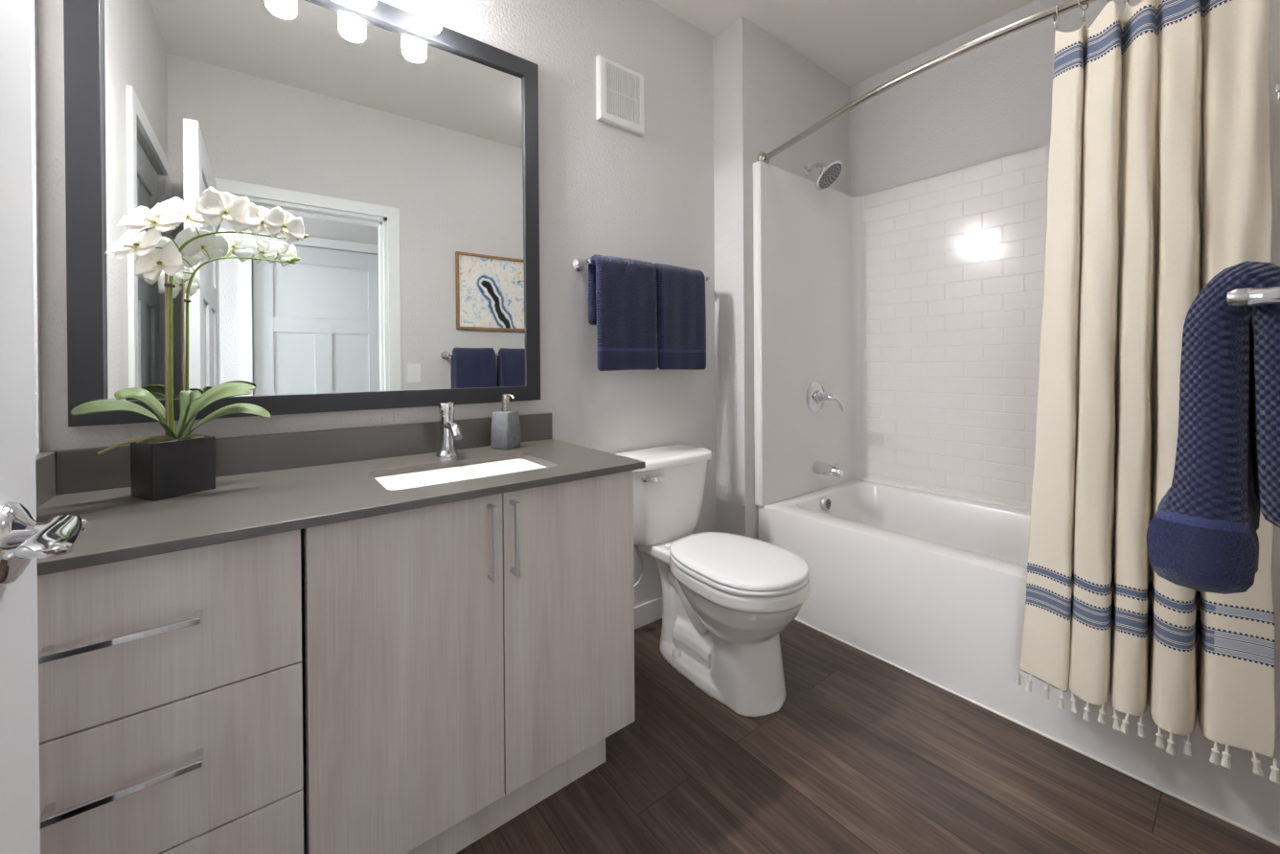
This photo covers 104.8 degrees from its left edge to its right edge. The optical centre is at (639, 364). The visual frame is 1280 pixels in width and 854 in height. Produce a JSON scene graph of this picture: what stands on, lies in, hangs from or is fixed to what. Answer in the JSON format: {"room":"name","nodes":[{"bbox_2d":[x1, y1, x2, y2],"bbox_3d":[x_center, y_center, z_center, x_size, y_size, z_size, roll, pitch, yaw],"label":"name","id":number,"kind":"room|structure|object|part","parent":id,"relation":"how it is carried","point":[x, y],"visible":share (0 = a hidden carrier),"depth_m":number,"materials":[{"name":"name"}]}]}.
{"room":"bathroom","nodes":[
{"label":"bathroom","id":0,"kind":"room"},
{"bbox_2d":[30,0,43,455],"bbox_3d":[-0.788,-0.214,0.342,0.120,2.597,1.664,-1,0,-38],"label":"wall","id":1,"kind":"structure","parent":0,"point":[34,3],"depth_m":1.01,"materials":[{"name":"paint"}]},
{"bbox_2d":[35,450,57,507],"bbox_3d":[-1.080,0.228,0.834,0.020,0.092,0.528,-1,0,-38],"label":"side splash","id":2,"kind":"object","parent":1,"relation":"attached to","point":[45,461],"visible":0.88,"depth_m":0.98,"materials":[{"name":"grey stone"}]},
{"bbox_2d":[37,0,716,606],"bbox_3d":[-0.537,-0.221,1.677,2.168,2.597,0.120,-1,0,-38],"label":"wall","id":3,"kind":"structure","parent":0,"point":[606,190],"depth_m":1.86,"materials":[{"name":"paint"}]},
{"bbox_2d":[63,0,540,426],"bbox_3d":[-0.788,-0.455,1.385,1.094,1.165,0.029,-1,0,-38],"label":"wall mirror","id":4,"kind":"object","parent":3,"relation":"attached to","point":[406,156],"visible":0.89,"depth_m":1.31,"materials":[{"name":"black mirror"}]},
{"bbox_2d":[55,412,552,494],"bbox_3d":[-0.773,0.224,1.400,1.164,0.092,0.019,-1,0,-38],"label":"backsplash","id":5,"kind":"structure","parent":3,"relation":"attached to","point":[78,469],"depth_m":1.30,"materials":[{"name":"grey stone"}]},
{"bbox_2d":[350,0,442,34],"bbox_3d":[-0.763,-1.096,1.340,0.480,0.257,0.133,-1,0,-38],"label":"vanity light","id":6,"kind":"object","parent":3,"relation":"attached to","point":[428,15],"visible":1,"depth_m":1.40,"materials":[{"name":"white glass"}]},
{"bbox_3d":[-0.743,-0.976,1.316,0.069,0.016,0.069,-1,0,-38],"label":"lamp shade","id":7,"kind":"part","parent":6,"relation":"part of","materials":[{"name":"white glass"}]},
{"bbox_3d":[-0.610,-0.977,1.422,0.069,0.016,0.069,-1,0,-38],"label":"lamp shade","id":8,"kind":"part","parent":6,"relation":"part of","materials":[{"name":"white glass"}]},
{"bbox_3d":[-0.610,-1.057,1.421,0.072,0.153,0.072,-1,0,-38],"label":"lamp shade","id":9,"kind":"part","parent":6,"relation":"part of","materials":[{"name":"white glass"}]},
{"bbox_2d":[595,54,644,136],"bbox_3d":[-0.073,-1.062,1.955,0.224,0.244,0.022,-1,0,-38],"label":"air vent","id":10,"kind":"object","parent":3,"relation":"in","point":[619,88],"visible":1,"depth_m":1.94,"materials":[{"name":"white plastic"}]},
{"bbox_2d":[606,62,639,125],"bbox_3d":[-0.066,-1.067,1.950,0.166,0.196,0.004,-1,0,-38],"label":"grille","id":11,"kind":"object","parent":10,"relation":"attached to","point":[623,83],"depth_m":1.95,"materials":[{"name":"white plastic"}]},
{"bbox_2d":[633,544,644,587],"bbox_3d":[-0.039,0.803,1.943,0.105,0.248,0.064,0,0,16],"label":"supply hose","id":12,"kind":"object","parent":3,"relation":"attached to","point":[637,582],"visible":0.45,"depth_m":1.95,"materials":[{"name":"silver metal"}]},
{"bbox_2d":[571,257,709,281],"bbox_3d":[0.035,-0.374,1.998,0.663,0.050,0.087,-1,0,-38],"label":"towel bar","id":13,"kind":"object","parent":3,"relation":"attached to","point":[578,263],"visible":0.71,"depth_m":1.82,"materials":[{"name":"silver metal"}]},
{"bbox_3d":[-0.205,-0.372,1.808,0.050,0.050,0.087,-1,0,-38],"label":"post","id":14,"kind":"part","parent":13,"relation":"part of","materials":[{"name":"silver metal"}]},
{"bbox_2d":[587,253,658,370],"bbox_3d":[-0.063,-0.192,1.882,0.280,0.430,0.090,-1,0,-38],"label":"hand towel","id":15,"kind":"object","parent":13,"relation":"hanging from","point":[622,305],"visible":0.99,"depth_m":1.83,"materials":[{"name":"blue fabric"}]},
{"bbox_2d":[653,262,706,369],"bbox_3d":[0.157,-0.193,2.057,0.266,0.432,0.091,-1,0,-38],"label":"hand towel","id":16,"kind":"object","parent":13,"relation":"hanging from","point":[680,291],"visible":0.92,"depth_m":2.01,"materials":[{"name":"blue fabric"}]},
{"bbox_2d":[634,595,662,629],"bbox_3d":[0.020,1.029,2.031,0.873,0.088,0.012,-1,0,-38],"label":"baseboard","id":17,"kind":"structure","parent":3,"relation":"attached to","point":[645,613],"depth_m":2.03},
{"bbox_2d":[712,16,849,539],"bbox_3d":[0.770,-0.233,2.599,1.027,2.597,0.292,-1,0,-38],"label":"wall","id":18,"kind":"structure","parent":0,"point":[766,93],"depth_m":2.25,"materials":[{"name":"paint"}]},
{"bbox_2d":[803,160,843,190],"bbox_3d":[0.873,-0.920,2.370,0.154,0.155,0.198,-1,0,-38],"label":"showerhead","id":19,"kind":"object","parent":18,"relation":"attached to","point":[829,173],"visible":1,"depth_m":2.34,"materials":[{"name":"silver metal"}]},
{"bbox_3d":[0.871,-0.953,2.411,0.042,0.071,0.126,0,0,-22],"label":"arm","id":20,"kind":"part","parent":19,"relation":"part of","materials":[{"name":"silver metal"}]},
{"bbox_3d":[0.901,-0.893,2.335,0.131,0.092,0.098,-1,0,-38],"label":"plate","id":21,"kind":"part","parent":19,"relation":"part of","materials":[{"name":"silver metal"}]},
{"bbox_2d":[757,0,1097,163],"bbox_3d":[0.940,-0.932,1.603,0.167,0.070,1.500,-1,0,-34],"label":"shower curtain rod","id":22,"kind":"object","parent":18,"relation":"attached to","point":[1069,5],"visible":0.95,"depth_m":1.51,"materials":[{"name":"silver metal"}]},
{"bbox_2d":[1052,3,1057,32],"bbox_3d":[1.096,-0.911,1.299,0.008,0.072,0.041,0,0,32],"label":"curtain ring","id":23,"kind":"object","parent":22,"relation":"hanging from","point":[1056,5],"visible":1,"depth_m":1.29,"materials":[{"name":"silver metal"}]},
{"bbox_2d":[1077,0,1088,22],"bbox_3d":[1.135,-0.911,1.261,0.041,0.072,0.008,0,0,-21],"label":"curtain ring","id":24,"kind":"object","parent":22,"relation":"hanging from","point":[1082,18],"visible":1,"depth_m":1.26,"materials":[{"name":"silver metal"}]},
{"bbox_2d":[1014,0,1279,783],"bbox_3d":[1.188,0.007,1.204,0.138,1.776,0.454,-1,0,-43],"label":"shower curtain","id":25,"kind":"object","parent":24,"relation":"hanging from","point":[1159,180],"visible":0.88,"depth_m":1.17,"materials":[{"name":"beige fabric"}]},
{"bbox_2d":[650,0,1035,86],"bbox_3d":[0.451,-1.572,0.563,4.030,0.100,3.099,-1,0,-38],"label":"ceiling","id":26,"kind":"structure","parent":0,"point":[854,41],"depth_m":2.21,"materials":[{"name":"paint"}]},
{"bbox_2d":[456,617,1279,853],"bbox_3d":[0.470,1.125,0.572,4.030,0.100,3.099,-1,0,-38],"label":"floor","id":27,"kind":"structure","parent":0,"point":[862,753],"depth_m":1.26,"materials":[{"name":"brown wood"}]},
{"bbox_2d":[37,528,303,853],"bbox_3d":[-0.915,0.687,0.948,0.409,0.792,0.546,-1,0,-38],"label":"drawers","id":28,"kind":"object","parent":27,"relation":"on","point":[171,683],"visible":0.78,"depth_m":0.78,"materials":[{"name":"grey wood"}]},
{"bbox_3d":[-0.770,0.405,0.738,0.169,0.010,0.036,-1,0,-38],"label":"handle","id":29,"kind":"part","parent":28,"relation":"part of","materials":[{"name":"silver metal"}]},
{"bbox_3d":[-0.769,0.631,0.739,0.169,0.010,0.036,-1,0,-38],"label":"handle","id":30,"kind":"part","parent":28,"relation":"part of","materials":[{"name":"silver metal"}]},
{"bbox_3d":[-0.775,0.415,0.769,0.407,0.242,0.019,-1,0,-38],"label":"drawer","id":31,"kind":"part","parent":28,"relation":"part of","materials":[{"name":"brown wood"}]},
{"bbox_3d":[-0.774,0.653,0.770,0.407,0.228,0.019,-1,0,-38],"label":"drawer","id":32,"kind":"part","parent":28,"relation":"part of","materials":[{"name":"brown wood"}]},
{"bbox_3d":[-0.772,0.878,0.770,0.407,0.217,0.019,-1,0,-38],"label":"drawer","id":33,"kind":"part","parent":28,"relation":"part of","materials":[{"name":"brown wood"}]},
{"bbox_2d":[300,457,634,853],"bbox_3d":[-0.456,0.682,1.310,0.747,0.792,0.546,-1,0,-38],"label":"base cabinet","id":34,"kind":"object","parent":27,"relation":"on","point":[465,663],"visible":0.83,"depth_m":1.06,"materials":[{"name":"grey wood"}]},
{"bbox_2d":[36,438,645,575],"bbox_3d":[-0.618,0.278,1.188,1.184,0.018,0.545,-1,0,-38],"label":"countertop","id":35,"kind":"structure","parent":34,"relation":"on","point":[122,526],"depth_m":0.99,"materials":[{"name":"grey stone"}]},
{"bbox_2d":[70,186,308,501],"bbox_3d":[-0.951,-0.052,1.073,0.152,0.649,0.377,0,0,43],"label":"potted orchid","id":36,"kind":"object","parent":35,"relation":"on","point":[172,464],"visible":1,"depth_m":1.03,"materials":[{"name":"white plant"}]},
{"bbox_3d":[-0.982,-0.269,1.022,0.009,0.053,0.056,0,0,3],"label":"flower","id":37,"kind":"part","parent":36,"relation":"part of","materials":[{"name":"white plant"}]},
{"bbox_3d":[-0.990,0.215,1.047,0.092,0.115,0.107,0,0,24],"label":"pot","id":38,"kind":"part","parent":36,"relation":"part of","materials":[{"name":"black ceramic"}]},
{"bbox_3d":[-0.899,-0.068,1.104,0.234,0.471,0.012,-1,0,-35],"label":"stem","id":39,"kind":"part","parent":36,"relation":"part of","materials":[{"name":"green plant"}]},
{"bbox_2d":[435,401,462,457],"bbox_3d":[-0.545,0.188,1.418,0.060,0.159,0.128,-1,0,-38],"label":"faucet","id":40,"kind":"object","parent":35,"relation":"on","point":[449,430],"visible":1,"depth_m":1.43,"materials":[{"name":"silver metal"}]},
{"bbox_3d":[-0.565,0.127,1.444,0.047,0.035,0.044,0,0,12],"label":"handle","id":41,"kind":"part","parent":40,"relation":"part of","materials":[{"name":"silver metal"}]},
{"bbox_3d":[-0.535,0.188,1.406,0.029,0.050,0.096,-1,0,-38],"label":"spout","id":42,"kind":"part","parent":40,"relation":"part of","materials":[{"name":"silver metal"}]},
{"bbox_2d":[490,393,520,449],"bbox_3d":[-0.426,0.180,1.573,0.074,0.172,0.068,0,0,24],"label":"soap dispenser","id":43,"kind":"object","parent":35,"relation":"on","point":[505,422],"visible":1,"depth_m":1.55,"materials":[{"name":"grey ceramic"}]},
{"bbox_3d":[-0.463,0.639,1.015,0.370,0.696,0.019,-1,0,-38],"label":"door","id":44,"kind":"part","parent":34,"relation":"part of","materials":[{"name":"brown wood"}]},
{"bbox_3d":[-0.326,0.395,1.089,0.010,0.167,0.036,-1,0,-38],"label":"handle","id":45,"kind":"part","parent":34,"relation":"part of","materials":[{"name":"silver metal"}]},
{"bbox_3d":[-0.284,0.395,1.122,0.010,0.167,0.036,-1,0,-38],"label":"handle","id":46,"kind":"part","parent":34,"relation":"part of","materials":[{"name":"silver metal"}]},
{"bbox_3d":[-0.169,0.636,1.247,0.372,0.696,0.019,-1,0,-38],"label":"door","id":47,"kind":"part","parent":34,"relation":"part of","materials":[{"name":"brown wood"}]},
{"bbox_2d":[613,443,810,716],"bbox_3d":[0.251,0.709,1.743,0.436,0.726,0.717,-1,0,-38],"label":"toilet","id":48,"kind":"object","parent":27,"relation":"on","point":[728,598],"visible":1,"depth_m":1.61,"materials":[{"name":"ceramic"}]},
{"bbox_3d":[0.047,0.417,1.794,0.083,0.036,0.024,-1,0,-38],"label":"flush handle","id":49,"kind":"part","parent":48,"relation":"part of","materials":[{"name":"silver metal"}]},
{"bbox_3d":[0.092,0.365,1.940,0.436,0.038,0.211,-1,0,-38],"label":"tank lid","id":50,"kind":"part","parent":48,"relation":"part of","materials":[{"name":"ceramic"}]},
{"bbox_3d":[0.089,0.532,1.947,0.412,0.296,0.196,-1,0,-38],"label":"tank","id":51,"kind":"part","parent":48,"relation":"part of","materials":[{"name":"ceramic"}]},
{"bbox_3d":[0.275,0.873,1.716,0.371,0.398,0.645,-1,0,-38],"label":"bowl","id":52,"kind":"part","parent":48,"relation":"part of","materials":[{"name":"ceramic"}]},
{"bbox_3d":[0.322,0.644,1.653,0.364,0.022,0.479,-1,0,-38],"label":"lid","id":53,"kind":"part","parent":48,"relation":"part of","materials":[{"name":"plastic"}]},
{"bbox_3d":[0.323,0.665,1.652,0.368,0.016,0.481,-1,0,-38],"label":"seat","id":54,"kind":"part","parent":48,"relation":"part of","materials":[{"name":"plastic"}]},
{"bbox_2d":[757,479,1279,842],"bbox_3d":[1.313,0.844,1.889,0.825,0.440,1.486,-1,0,-38],"label":"bathtub","id":55,"kind":"object","parent":27,"relation":"on","point":[930,585],"visible":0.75,"depth_m":1.64,"materials":[{"name":"ceramic"}]},
{"bbox_3d":[0.888,0.662,2.350,0.066,0.066,0.025,-1,0,-38],"label":"overflow plate","id":56,"kind":"part","parent":55,"relation":"part of","materials":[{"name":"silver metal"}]},
{"bbox_2d":[753,0,1279,649],"bbox_3d":[1.301,-0.140,1.882,0.841,1.526,1.490,-1,0,-38],"label":"shower surround","id":57,"kind":"object","parent":55,"relation":"on","point":[917,306],"visible":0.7,"depth_m":2.32,"materials":[{"name":"white tile"}]},
{"bbox_3d":[0.853,-0.138,2.431,0.818,1.526,0.074,-1,0,-38],"label":"panel","id":58,"kind":"part","parent":57,"relation":"part of","materials":[{"name":"plastic"}]},
{"bbox_2d":[806,381,844,412],"bbox_3d":[0.905,0.161,2.393,0.156,0.156,0.119,-1,0,-38],"label":"shower valve","id":59,"kind":"object","parent":57,"relation":"attached to","point":[816,396],"visible":1,"depth_m":2.40,"materials":[{"name":"silver metal"}]},
{"bbox_3d":[0.925,0.184,2.387,0.112,0.094,0.058,0,0,28],"label":"lever handle","id":60,"kind":"part","parent":59,"relation":"part of","materials":[{"name":"silver metal"}]},
{"bbox_2d":[812,460,843,477],"bbox_3d":[0.915,0.508,2.391,0.062,0.069,0.133,-1,0,-38],"label":"tub spout","id":61,"kind":"object","parent":57,"relation":"attached to","point":[819,468],"visible":1,"depth_m":2.38,"materials":[{"name":"silver metal"}]},
{"bbox_3d":[1.615,-0.143,2.141,0.027,1.526,1.455,-1,0,-38],"label":"panel","id":62,"kind":"part","parent":57,"relation":"part of","materials":[{"name":"white tile"}]},
{"bbox_3d":[1.722,-0.141,1.330,0.818,1.526,0.101,-1,0,-38],"label":"panel","id":63,"kind":"part","parent":57,"relation":"part of","materials":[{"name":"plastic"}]},
{"bbox_2d":[794,617,1279,845],"bbox_3d":[0.983,1.064,1.640,0.007,0.006,1.469,-1,0,-38],"label":"caulk line","id":64,"kind":"object","parent":27,"relation":"on","point":[809,625],"visible":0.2,"depth_m":1.36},
{"bbox_2d":[849,0,1142,197],"bbox_3d":[1.716,-0.238,2.133,0.120,2.597,1.612,-1,0,-38],"label":"wall","id":65,"kind":"structure","parent":0,"point":[993,101],"depth_m":2.29,"materials":[{"name":"paint"}]},
{"bbox_3d":[0.924,-0.227,0.558,3.075,2.597,0.120,-1,0,-38],"label":"wall","id":66,"kind":"structure","parent":0,"visible":0},
{"bbox_2d":[0,0,88,853],"bbox_3d":[-0.339,0.082,0.170,0.116,1.975,0.802,-1,0,-38],"label":"door","id":67,"kind":"structure","parent":66,"relation":"in","point":[24,539],"depth_m":0.44,"materials":[{"name":"white paint"}]},
{"bbox_3d":[-0.468,0.143,0.393,0.141,0.031,0.028,0,0,44],"label":"lever","id":68,"kind":"part","parent":67,"relation":"part of","materials":[{"name":"silver metal"}]},
{"bbox_2d":[1225,286,1279,307],"bbox_3d":[0.976,-0.082,0.741,0.658,0.050,0.104,-1,0,-38],"label":"towel bar","id":69,"kind":"object","parent":66,"relation":"attached to","point":[1243,297],"visible":0.49,"depth_m":0.57,"materials":[{"name":"silver metal"}]},
{"bbox_2d":[1146,260,1279,594],"bbox_3d":[0.830,0.083,0.685,0.263,0.421,0.160,-1,0,-38],"label":"bath towel","id":70,"kind":"object","parent":69,"relation":"hanging from","point":[1201,536],"visible":0.95,"depth_m":0.61,"materials":[{"name":"blue fabric"}]},
{"bbox_2d":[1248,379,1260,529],"bbox_3d":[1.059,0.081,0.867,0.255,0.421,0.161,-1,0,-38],"label":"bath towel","id":71,"kind":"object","parent":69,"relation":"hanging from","point":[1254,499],"visible":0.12,"depth_m":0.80,"materials":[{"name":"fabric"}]},
{"bbox_2d":[1275,83,1279,101],"bbox_3d":[1.296,-0.539,0.967,0.040,0.043,0.060,-1,0,-38],"label":"robe hook","id":72,"kind":"object","parent":66,"relation":"attached to","point":[1277,86],"visible":1,"depth_m":0.98,"materials":[{"name":"silver metal"}]}
]}

